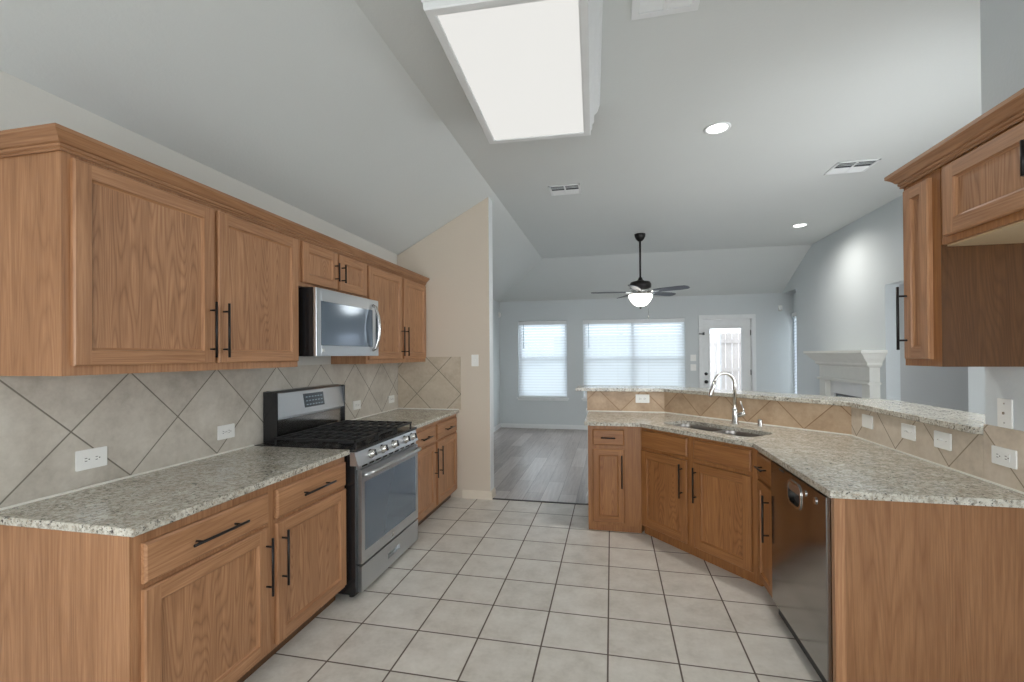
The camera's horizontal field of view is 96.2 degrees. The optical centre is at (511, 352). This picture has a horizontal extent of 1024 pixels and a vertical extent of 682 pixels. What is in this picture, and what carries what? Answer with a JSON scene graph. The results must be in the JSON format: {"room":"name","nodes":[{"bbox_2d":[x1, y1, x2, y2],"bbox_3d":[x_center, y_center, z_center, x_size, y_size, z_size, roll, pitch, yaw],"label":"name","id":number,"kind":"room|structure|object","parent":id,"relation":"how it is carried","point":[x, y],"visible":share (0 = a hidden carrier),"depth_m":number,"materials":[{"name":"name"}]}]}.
{"room":"kitchen","nodes":[
{"label":"kitchen","id":0,"kind":"room"},
{"bbox_2d":[0,70,499,426],"bbox_3d":[-1.389,0.226,4.438,0.126,2.575,10.490,0,0,12],"label":"wall","id":1,"kind":"structure","parent":0,"point":[22,104],"depth_m":2.34,"materials":[{"name":"paint"}]},
{"bbox_2d":[0,150,298,375],"bbox_3d":[-1.604,-0.322,2.288,0.376,0.820,1.263,0,0,12],"label":"upper cabinet","id":2,"kind":"object","parent":1,"relation":"attached to","point":[104,270],"visible":1,"depth_m":1.86,"materials":[{"name":"brown wood"}]},
{"bbox_2d":[0,363,397,507],"bbox_3d":[-1.577,0.401,3.286,0.002,0.614,3.359,0,0,12],"label":"tile backsplash","id":3,"kind":"structure","parent":1,"relation":"attached to","point":[145,422],"depth_m":2.21,"materials":[{"name":"beige tile"}]},
{"bbox_2d":[75,446,106,471],"bbox_3d":[-1.843,0.466,2.018,0.010,0.086,0.124,0,0,12],"label":"wall outlet","id":4,"kind":"object","parent":3,"relation":"attached to","point":[94,457],"visible":1,"depth_m":2.01,"materials":[{"name":"white plastic"}]},
{"bbox_2d":[84,453,100,463],"bbox_3d":[-1.841,0.466,2.017,0.002,0.033,0.068,0,0,12],"label":"receptacle","id":5,"kind":"object","parent":4,"relation":"attached to","point":[89,458],"depth_m":2.02,"materials":[{"name":"white plastic"}]},
{"bbox_2d":[217,423,234,439],"bbox_3d":[-1.691,0.469,2.722,0.009,0.082,0.120,0,0,12],"label":"wall outlet","id":6,"kind":"object","parent":3,"relation":"attached to","point":[224,431],"visible":1,"depth_m":2.71,"materials":[{"name":"white plastic"}]},
{"bbox_2d":[353,400,360,409],"bbox_3d":[-1.389,0.471,4.120,0.009,0.078,0.120,0,0,12],"label":"wall outlet","id":7,"kind":"object","parent":3,"relation":"attached to","point":[356,404],"visible":1,"depth_m":4.11,"materials":[{"name":"white plastic"}]},
{"bbox_2d":[389,395,393,402],"bbox_3d":[-1.248,0.484,4.770,0.009,0.075,0.120,0,0,12],"label":"wall outlet","id":8,"kind":"object","parent":3,"relation":"attached to","point":[391,398],"visible":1,"depth_m":4.76,"materials":[{"name":"white plastic"}]},
{"bbox_2d":[0,123,429,284],"bbox_3d":[-1.403,-0.751,3.258,0.368,0.071,3.340,0,0,12],"label":"crown molding","id":9,"kind":"structure","parent":1,"relation":"attached to","point":[49,137],"depth_m":1.97,"materials":[{"name":"brown wood"}]},
{"bbox_2d":[0,408,458,510],"bbox_3d":[-1.234,0.587,3.218,0.682,0.008,3.329,0,0,12],"label":"trim","id":10,"kind":"structure","parent":1,"relation":"attached to","point":[98,484],"depth_m":2.18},
{"bbox_2d":[297,238,366,297],"bbox_3d":[-1.385,-0.573,3.311,0.376,0.310,0.822,0,0,12],"label":"upper cabinet","id":11,"kind":"object","parent":1,"relation":"attached to","point":[318,266],"visible":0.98,"depth_m":3.20,"materials":[{"name":"brown wood"}]},
{"bbox_2d":[298,287,380,355],"bbox_3d":[-1.317,-0.192,3.314,0.488,0.438,0.790,0,0,12],"label":"microwave","id":12,"kind":"object","parent":11,"relation":"attached to","point":[331,323],"visible":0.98,"depth_m":3.10,"materials":[{"name":"silver metal"}]},
{"bbox_2d":[331,263,425,363],"bbox_3d":[-1.169,-0.314,4.300,0.376,0.820,1.202,0,0,12],"label":"upper cabinet","id":13,"kind":"object","parent":1,"relation":"attached to","point":[401,300],"visible":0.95,"depth_m":4.21,"materials":[{"name":"brown wood"}]},
{"bbox_2d":[494,423,500,431],"bbox_3d":[-0.704,1.480,7.227,0.014,0.085,4.460,0,0,12],"label":"baseboard","id":14,"kind":"structure","parent":1,"relation":"attached to","point":[498,426],"depth_m":9.12,"materials":[{"name":"white wood"}]},
{"bbox_2d":[397,197,489,497],"bbox_3d":[-0.715,-0.043,4.887,1.018,3.106,0.130,0,0,12],"label":"wall partition","id":15,"kind":"structure","parent":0,"point":[454,257],"depth_m":4.77,"materials":[{"name":"paint"}]},
{"bbox_2d":[398,357,460,409],"bbox_3d":[-0.873,0.322,4.849,0.701,0.550,0.008,0,0,12],"label":"tile backsplash","id":16,"kind":"structure","parent":15,"relation":"attached to","point":[435,383],"depth_m":4.84,"materials":[{"name":"beige tile"}]},
{"bbox_2d":[471,355,478,365],"bbox_3d":[-0.384,0.083,4.738,0.075,0.120,0.020,0,0,12],"label":"light switch","id":17,"kind":"object","parent":15,"relation":"attached to","point":[474,358],"visible":1,"depth_m":4.74,"materials":[{"name":"white plastic"}]},
{"bbox_2d":[462,487,495,499],"bbox_3d":[-0.343,1.465,4.801,0.316,0.085,0.159,0,0,12],"label":"baseboard","id":18,"kind":"structure","parent":15,"relation":"attached to","point":[468,494],"depth_m":4.73,"materials":[{"name":"white wood"}]},
{"bbox_2d":[488,197,493,490],"bbox_3d":[-0.215,-0.045,4.779,0.004,3.103,0.136,0,0,12],"label":"trim","id":19,"kind":"structure","parent":15,"relation":"attached to","point":[489,199],"depth_m":4.77,"materials":[{"name":"white paint"}]},
{"bbox_2d":[0,0,980,301],"bbox_3d":[1.350,-1.417,3.790,5.580,0.705,10.370,0,0,12],"label":"ceiling","id":20,"kind":"structure","parent":0,"point":[355,116],"depth_m":2.93,"materials":[{"name":"paint"}]},
{"bbox_2d":[421,0,602,143],"bbox_3d":[0.074,-1.549,2.513,0.816,0.196,1.270,0,0,10],"label":"ceiling light","id":21,"kind":"object","parent":20,"relation":"attached to","point":[527,70],"visible":1,"depth_m":2.30,"materials":[{"name":"white plastic"}]},
{"bbox_2d":[548,183,581,195],"bbox_3d":[0.537,-1.635,4.627,0.310,0.009,0.270,0,0,12],"label":"ceiling vent","id":22,"kind":"object","parent":20,"relation":"in","point":[569,189],"visible":1,"depth_m":4.62,"materials":[{"name":"white metal"}]},
{"bbox_2d":[591,233,689,318],"bbox_3d":[1.738,-1.049,6.361,1.274,1.180,1.295,0,0,12],"label":"ceiling fan","id":23,"kind":"object","parent":20,"relation":"hanging from","point":[641,295],"visible":1,"depth_m":6.28,"materials":[{"name":"brown metal"}]},
{"bbox_2d":[631,0,699,19],"bbox_3d":[0.703,-1.648,2.069,0.310,0.012,0.350,0,0,12],"label":"ceiling vent","id":24,"kind":"object","parent":20,"relation":"in","point":[641,9],"visible":1,"depth_m":2.19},
{"bbox_2d":[704,122,730,134],"bbox_3d":[1.511,-1.648,3.383,0.184,0.010,0.184,0,0,12],"label":"recessed light","id":25,"kind":"object","parent":20,"relation":"in","point":[718,127],"visible":1,"depth_m":3.38,"materials":[{"name":"white"}]},
{"bbox_2d":[792,223,807,226],"bbox_3d":[3.738,-1.650,5.971,0.184,0.010,0.184,0,0,12],"label":"recessed light","id":26,"kind":"object","parent":20,"relation":"in","point":[799,224],"visible":1,"depth_m":5.96,"materials":[{"name":"white"}]},
{"bbox_2d":[824,159,880,174],"bbox_3d":[3.034,-1.655,4.108,0.330,0.009,0.280,0,0,12],"label":"ceiling vent","id":27,"kind":"object","parent":20,"relation":"in","point":[860,165],"visible":1,"depth_m":4.10,"materials":[{"name":"white metal"}]},
{"bbox_2d":[244,427,821,681],"bbox_3d":[1.861,1.508,3.014,7.060,0.050,11.890,0,0,12],"label":"floor","id":28,"kind":"structure","parent":0,"point":[494,590],"depth_m":2.68,"materials":[{"name":"tile"}]},
{"bbox_2d":[0,457,346,681],"bbox_3d":[-1.435,1.060,2.223,0.710,0.883,1.268,0,0,12],"label":"base cabinet","id":29,"kind":"object","parent":28,"relation":"on","point":[212,594],"visible":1,"depth_m":1.70,"materials":[{"name":"brown wood"}]},
{"bbox_2d":[0,446,349,536],"bbox_3d":[-1.452,0.603,2.222,0.687,0.030,1.290,0,0,12],"label":"countertop","id":30,"kind":"structure","parent":29,"relation":"on","point":[134,506],"depth_m":1.91,"materials":[{"name":"stone"}]},
{"bbox_2d":[255,384,421,596],"bbox_3d":[-1.157,0.880,3.276,0.802,1.250,0.883,0,0,12],"label":"gas range","id":31,"kind":"object","parent":28,"relation":"on","point":[381,486],"visible":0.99,"depth_m":3.08,"materials":[{"name":"silver metal"}]},
{"bbox_2d":[255,425,416,451],"bbox_3d":[-1.198,0.600,3.286,0.720,0.020,0.883,0,0,12],"label":"cooktop","id":32,"kind":"object","parent":31,"relation":"in","point":[371,443],"depth_m":3.00,"materials":[{"name":"black metal"}]},
{"bbox_2d":[337,454,358,595],"bbox_3d":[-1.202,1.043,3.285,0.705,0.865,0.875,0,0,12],"label":"panel","id":33,"kind":"object","parent":31,"relation":"in","point":[351,588],"depth_m":2.79,"materials":[{"name":"black metal"}]},
{"bbox_2d":[416,414,456,525],"bbox_3d":[-0.989,1.068,4.284,0.710,0.883,1.148,0,0,12],"label":"base cabinet","id":34,"kind":"object","parent":28,"relation":"on","point":[437,458],"visible":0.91,"depth_m":4.22,"materials":[{"name":"brown wood"}]},
{"bbox_2d":[353,409,458,427],"bbox_3d":[-1.005,0.611,4.288,0.687,0.030,1.153,0,0,12],"label":"countertop","id":35,"kind":"structure","parent":34,"relation":"on","point":[419,418],"depth_m":4.29,"materials":[{"name":"stone"}]},
{"bbox_2d":[493,498,587,504],"bbox_3d":[-0.212,1.503,4.734,2.040,0.006,0.025,0,0,12],"label":"trim","id":36,"kind":"structure","parent":28,"relation":"on","point":[493,498],"depth_m":4.62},
{"bbox_2d":[588,425,644,532],"bbox_3d":[1.051,1.053,4.125,0.694,0.883,0.774,0,0,12],"label":"base cabinet","id":37,"kind":"object","parent":28,"relation":"on","point":[614,452],"visible":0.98,"depth_m":3.82,"materials":[{"name":"brown wood"}]},
{"bbox_2d":[641,427,763,586],"bbox_3d":[1.577,1.046,3.600,0.829,0.883,1.550,0,0,-29],"label":"base cabinet","id":38,"kind":"object","parent":28,"relation":"on","point":[699,495],"visible":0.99,"depth_m":3.25,"materials":[{"name":"brown wood"}]},
{"bbox_2d":[584,411,1023,507],"bbox_3d":[1.557,0.587,3.218,1.369,0.030,3.110,0,0,-19],"label":"countertop","id":39,"kind":"structure","parent":38,"relation":"on","point":[839,466],"depth_m":2.34,"materials":[{"name":"stone"}]},
{"bbox_2d":[674,424,763,436],"bbox_3d":[1.538,0.696,3.501,0.380,0.184,0.840,0,0,-29],"label":"double sink","id":40,"kind":"object","parent":39,"relation":"in","point":[724,431],"visible":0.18,"depth_m":3.60,"materials":[{"name":"silver metal"}]},
{"bbox_2d":[674,424,722,431],"bbox_3d":[1.438,0.698,3.683,0.350,0.183,0.395,0,0,-29],"label":"basin","id":41,"kind":"object","parent":40,"relation":"in","point":[692,426],"depth_m":3.81,"materials":[{"name":"grey metal"}]},
{"bbox_2d":[717,431,763,436],"bbox_3d":[1.639,0.694,3.320,0.350,0.183,0.395,0,0,-29],"label":"basin","id":42,"kind":"object","parent":40,"relation":"in","point":[736,433],"depth_m":3.50,"materials":[{"name":"metal"}]},
{"bbox_2d":[708,372,745,423],"bbox_3d":[1.714,0.363,3.681,0.298,0.420,0.084,0,0,4],"label":"faucet","id":43,"kind":"object","parent":39,"relation":"on","point":[735,414],"visible":1,"depth_m":3.67,"materials":[{"name":"silver metal"}]},
{"bbox_2d":[757,419,762,426],"bbox_3d":[1.914,0.543,3.545,0.044,0.056,0.044,0,0,12],"label":"soap dispenser","id":44,"kind":"object","parent":39,"relation":"on","point":[760,421],"visible":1,"depth_m":3.53,"materials":[{"name":"silver metal"}]},
{"bbox_2d":[754,451,772,596],"bbox_3d":[1.873,1.040,2.862,0.754,0.883,0.693,0,0,12],"label":"base cabinet","id":45,"kind":"object","parent":28,"relation":"on","point":[763,467],"visible":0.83,"depth_m":2.73,"materials":[{"name":"brown wood"}]},
{"bbox_2d":[771,461,832,681],"bbox_3d":[1.694,1.044,2.192,0.631,0.872,0.676,0,0,12],"label":"dishwasher","id":46,"kind":"object","parent":28,"relation":"on","point":[801,513],"visible":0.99,"depth_m":2.16,"materials":[{"name":"silver metal"}]},
{"bbox_2d":[779,609,826,681],"bbox_3d":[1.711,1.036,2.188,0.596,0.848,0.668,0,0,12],"label":"toe kick","id":47,"kind":"object","parent":46,"relation":"in","point":[793,633],"depth_m":2.24,"materials":[{"name":"black plastic"}]},
{"bbox_2d":[803,350,887,398],"bbox_3d":[4.107,0.730,5.979,0.550,1.505,1.610,0,0,12],"label":"fireplace mantel","id":48,"kind":"object","parent":28,"relation":"on","point":[845,373],"visible":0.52,"depth_m":5.72,"materials":[{"name":"wood"}]},
{"bbox_2d":[803,350,887,367],"bbox_3d":[4.245,0.079,5.952,0.260,0.205,1.610,0,0,12],"label":"mantel shelf","id":49,"kind":"object","parent":48,"relation":"attached to","point":[845,358],"depth_m":5.60,"materials":[{"name":"wood"}]},
{"bbox_2d":[831,498,1023,681],"bbox_3d":[1.678,1.036,1.830,0.706,0.883,0.028,0,0,12],"label":"cabinet end panel","id":50,"kind":"object","parent":28,"relation":"on","point":[922,592],"visible":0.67,"depth_m":1.82,"materials":[{"name":"brown wood"}]},
{"bbox_2d":[499,293,793,424],"bbox_3d":[2.502,0.221,8.891,5.610,2.575,0.140,0,0,12],"label":"wall","id":51,"kind":"structure","parent":0,"point":[774,328],"depth_m":8.91,"materials":[{"name":"paint"}]},
{"bbox_2d":[517,321,568,400],"bbox_3d":[0.619,0.164,9.266,1.050,1.600,0.165,0,0,12],"label":"window","id":52,"kind":"structure","parent":51,"relation":"in","point":[518,398],"depth_m":9.20,"materials":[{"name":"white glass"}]},
{"bbox_2d":[518,321,566,396],"bbox_3d":[0.614,0.134,9.245,0.980,1.528,0.077,0,0,12],"label":"window blind","id":53,"kind":"object","parent":52,"relation":"attached to","point":[541,374],"visible":1,"depth_m":9.25,"materials":[{"name":"white plastic"}]},
{"bbox_2d":[501,423,586,429],"bbox_3d":[2.412,1.467,8.827,5.440,0.085,0.014,0,0,12],"label":"baseboard","id":54,"kind":"structure","parent":51,"relation":"attached to","point":[506,425],"depth_m":9.20,"materials":[{"name":"white wood"}]},
{"bbox_2d":[582,318,684,400],"bbox_3d":[2.339,0.153,8.894,1.970,1.595,0.165,0,0,12],"label":"window","id":55,"kind":"structure","parent":51,"relation":"in","point":[583,398],"depth_m":9.01,"materials":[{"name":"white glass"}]},
{"bbox_2d":[583,318,684,397],"bbox_3d":[2.334,0.122,8.873,1.900,1.523,0.077,0,0,12],"label":"window blind","id":56,"kind":"object","parent":55,"relation":"attached to","point":[661,362],"visible":0.84,"depth_m":8.88,"materials":[{"name":"white plastic"}]},
{"bbox_2d":[690,364,695,370],"bbox_3d":[3.400,0.281,8.615,0.100,0.120,0.020,0,0,12],"label":"light switch","id":57,"kind":"object","parent":51,"relation":"attached to","point":[693,366],"visible":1,"depth_m":8.62,"materials":[{"name":"white plastic"}]},
{"bbox_2d":[690,355,695,360],"bbox_3d":[3.399,0.101,8.616,0.100,0.120,0.020,0,0,12],"label":"light switch","id":58,"kind":"object","parent":51,"relation":"attached to","point":[692,357],"visible":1,"depth_m":8.62,"materials":[{"name":"white plastic"}]},
{"bbox_2d":[699,314,755,390],"bbox_3d":[3.989,0.399,8.545,0.980,2.195,0.167,0,0,12],"label":"door","id":59,"kind":"structure","parent":51,"relation":"in","point":[746,322],"depth_m":8.49,"materials":[{"name":"white paint"}]},
{"bbox_2d":[793,293,795,391],"bbox_3d":[5.023,0.211,7.891,0.160,2.550,0.750,0,0,12],"label":"wall","id":60,"kind":"structure","parent":0,"point":[794,294],"depth_m":8.22,"materials":[{"name":"paint"}]},
{"bbox_2d":[792,312,796,393],"bbox_3d":[4.976,0.137,7.999,0.077,1.682,0.420,0,0,12],"label":"window blind","id":61,"kind":"object","parent":60,"relation":"attached to","point":[794,313],"visible":0.3,"depth_m":8.13,"materials":[{"name":"white plastic"}]},
{"bbox_2d":[782,195,984,413],"bbox_3d":[3.678,-0.099,5.057,1.443,3.160,6.899,0,0,14],"label":"wall","id":62,"kind":"structure","parent":0,"point":[845,284],"depth_m":5.77,"materials":[{"name":"paint"}]},
{"bbox_2d":[899,283,968,411],"bbox_3d":[4.950,0.248,4.290,1.540,2.440,1.680,0,0,12],"label":"wall","id":63,"kind":"structure","parent":0,"point":[944,387],"depth_m":5.09,"materials":[{"name":"paint"}]},
{"bbox_2d":[980,0,1023,430],"bbox_3d":[1.750,-0.106,0.241,0.120,3.150,3.610,0,0,12],"label":"wall","id":64,"kind":"structure","parent":0,"point":[1001,21],"depth_m":1.92,"materials":[{"name":"paint"}]},
{"bbox_2d":[884,88,1023,188],"bbox_3d":[1.773,-0.782,1.491,0.348,0.071,1.259,0,0,12],"label":"crown molding","id":65,"kind":"structure","parent":64,"relation":"attached to","point":[1010,111],"depth_m":1.69,"materials":[{"name":"brown wood"}]},
{"bbox_2d":[896,167,1023,366],"bbox_3d":[1.868,-0.350,1.938,0.358,0.815,0.240,0,0,12],"label":"upper cabinet","id":66,"kind":"object","parent":64,"relation":"attached to","point":[964,305],"visible":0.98,"depth_m":1.84,"materials":[{"name":"brown wood"}]},
{"bbox_2d":[941,120,1023,246],"bbox_3d":[1.739,-0.593,1.349,0.358,0.334,0.965,0,0,12],"label":"upper cabinet","id":67,"kind":"object","parent":64,"relation":"attached to","point":[982,188],"visible":1,"depth_m":1.63,"materials":[{"name":"brown wood"}]},
{"bbox_2d":[983,424,1023,491],"bbox_3d":[2.042,0.437,1.873,0.007,0.247,0.292,0,0,12],"label":"tile backsplash","id":68,"kind":"structure","parent":64,"relation":"attached to","point":[1012,439],"depth_m":1.91,"materials":[{"name":"beige tile"}]},
{"bbox_2d":[991,445,1017,468],"bbox_3d":[2.040,0.434,1.908,0.010,0.075,0.122,0,0,12],"label":"wall outlet","id":69,"kind":"object","parent":68,"relation":"attached to","point":[1002,456],"visible":1,"depth_m":1.90,"materials":[{"name":"white plastic"}]},
{"bbox_2d":[996,451,1009,462],"bbox_3d":[2.038,0.434,1.909,0.002,0.033,0.068,0,0,12],"label":"receptacle","id":70,"kind":"object","parent":69,"relation":"attached to","point":[1001,456],"depth_m":1.91,"materials":[{"name":"white plastic"}]},
{"bbox_2d":[997,398,1013,428],"bbox_3d":[2.046,0.253,1.910,0.010,0.120,0.072,0,0,12],"label":"jack plate","id":71,"kind":"object","parent":64,"relation":"attached to","point":[1004,406],"visible":1,"depth_m":1.91,"materials":[{"name":"white plastic"}]},
{"bbox_3d":[1.489,0.931,3.349,1.960,1.113,2.358,0,0,12],"label":"wall","id":72,"kind":"structure","parent":0,"visible":0},
{"bbox_2d":[575,385,984,433],"bbox_3d":[1.818,0.356,3.597,1.115,0.032,3.438,0,0,-29],"label":"bar","id":73,"kind":"object","parent":72,"relation":"on","point":[964,421],"visible":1,"depth_m":3.02,"materials":[{"name":"stone"}]},
{"bbox_2d":[587,391,983,478],"bbox_3d":[1.734,0.472,3.469,0.728,0.198,2.897,0,0,-27],"label":"tile backsplash","id":74,"kind":"structure","parent":72,"relation":"attached to","point":[966,455],"depth_m":3.28,"materials":[{"name":"beige tile"}]},
{"bbox_2d":[636,394,649,402],"bbox_3d":[1.269,0.450,4.469,0.130,0.082,0.009,0,0,12],"label":"wall outlet","id":75,"kind":"object","parent":74,"relation":"attached to","point":[640,398],"visible":1,"depth_m":4.47,"materials":[{"name":"white plastic"}]},
{"bbox_2d":[587,410,1023,493],"bbox_3d":[1.762,0.567,3.328,0.842,0.008,3.119,0,0,-24],"label":"trim","id":76,"kind":"structure","parent":74,"relation":"attached to","point":[1003,486],"depth_m":2.87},
{"bbox_2d":[862,414,872,428],"bbox_3d":[2.263,0.439,2.926,0.006,0.082,0.120,0,0,12],"label":"blank wall plate","id":77,"kind":"object","parent":74,"relation":"attached to","point":[867,420],"visible":1,"depth_m":2.92,"materials":[{"name":"white plastic"}]},
{"bbox_2d":[901,423,915,440],"bbox_3d":[2.169,0.436,2.524,0.020,0.082,0.118,0,0,12],"label":"light switch","id":78,"kind":"object","parent":74,"relation":"attached to","point":[908,431],"visible":1,"depth_m":2.52,"materials":[{"name":"white plastic"}]},
{"bbox_2d":[934,430,951,450],"bbox_3d":[2.112,0.433,2.263,0.020,0.082,0.118,0,0,12],"label":"light switch","id":79,"kind":"object","parent":74,"relation":"attached to","point":[942,440],"visible":1,"depth_m":2.25,"materials":[{"name":"white plastic"}]},
{"label":"outside","id":80,"kind":"structure","parent":0,"visible":0},
{"bbox_3d":[3.940,1.605,11.061,11.000,0.050,4.700,0,0,12],"label":"patio","id":81,"kind":"object","parent":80,"visible":0},
{"bbox_2d":[555,331,740,389],"bbox_3d":[4.838,0.526,11.398,7.632,2.100,0.110,0,0,12],"label":"fence","id":82,"kind":"object","parent":81,"relation":"on","point":[719,362],"visible":0.07,"depth_m":11.32,"materials":[{"name":"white wood"}]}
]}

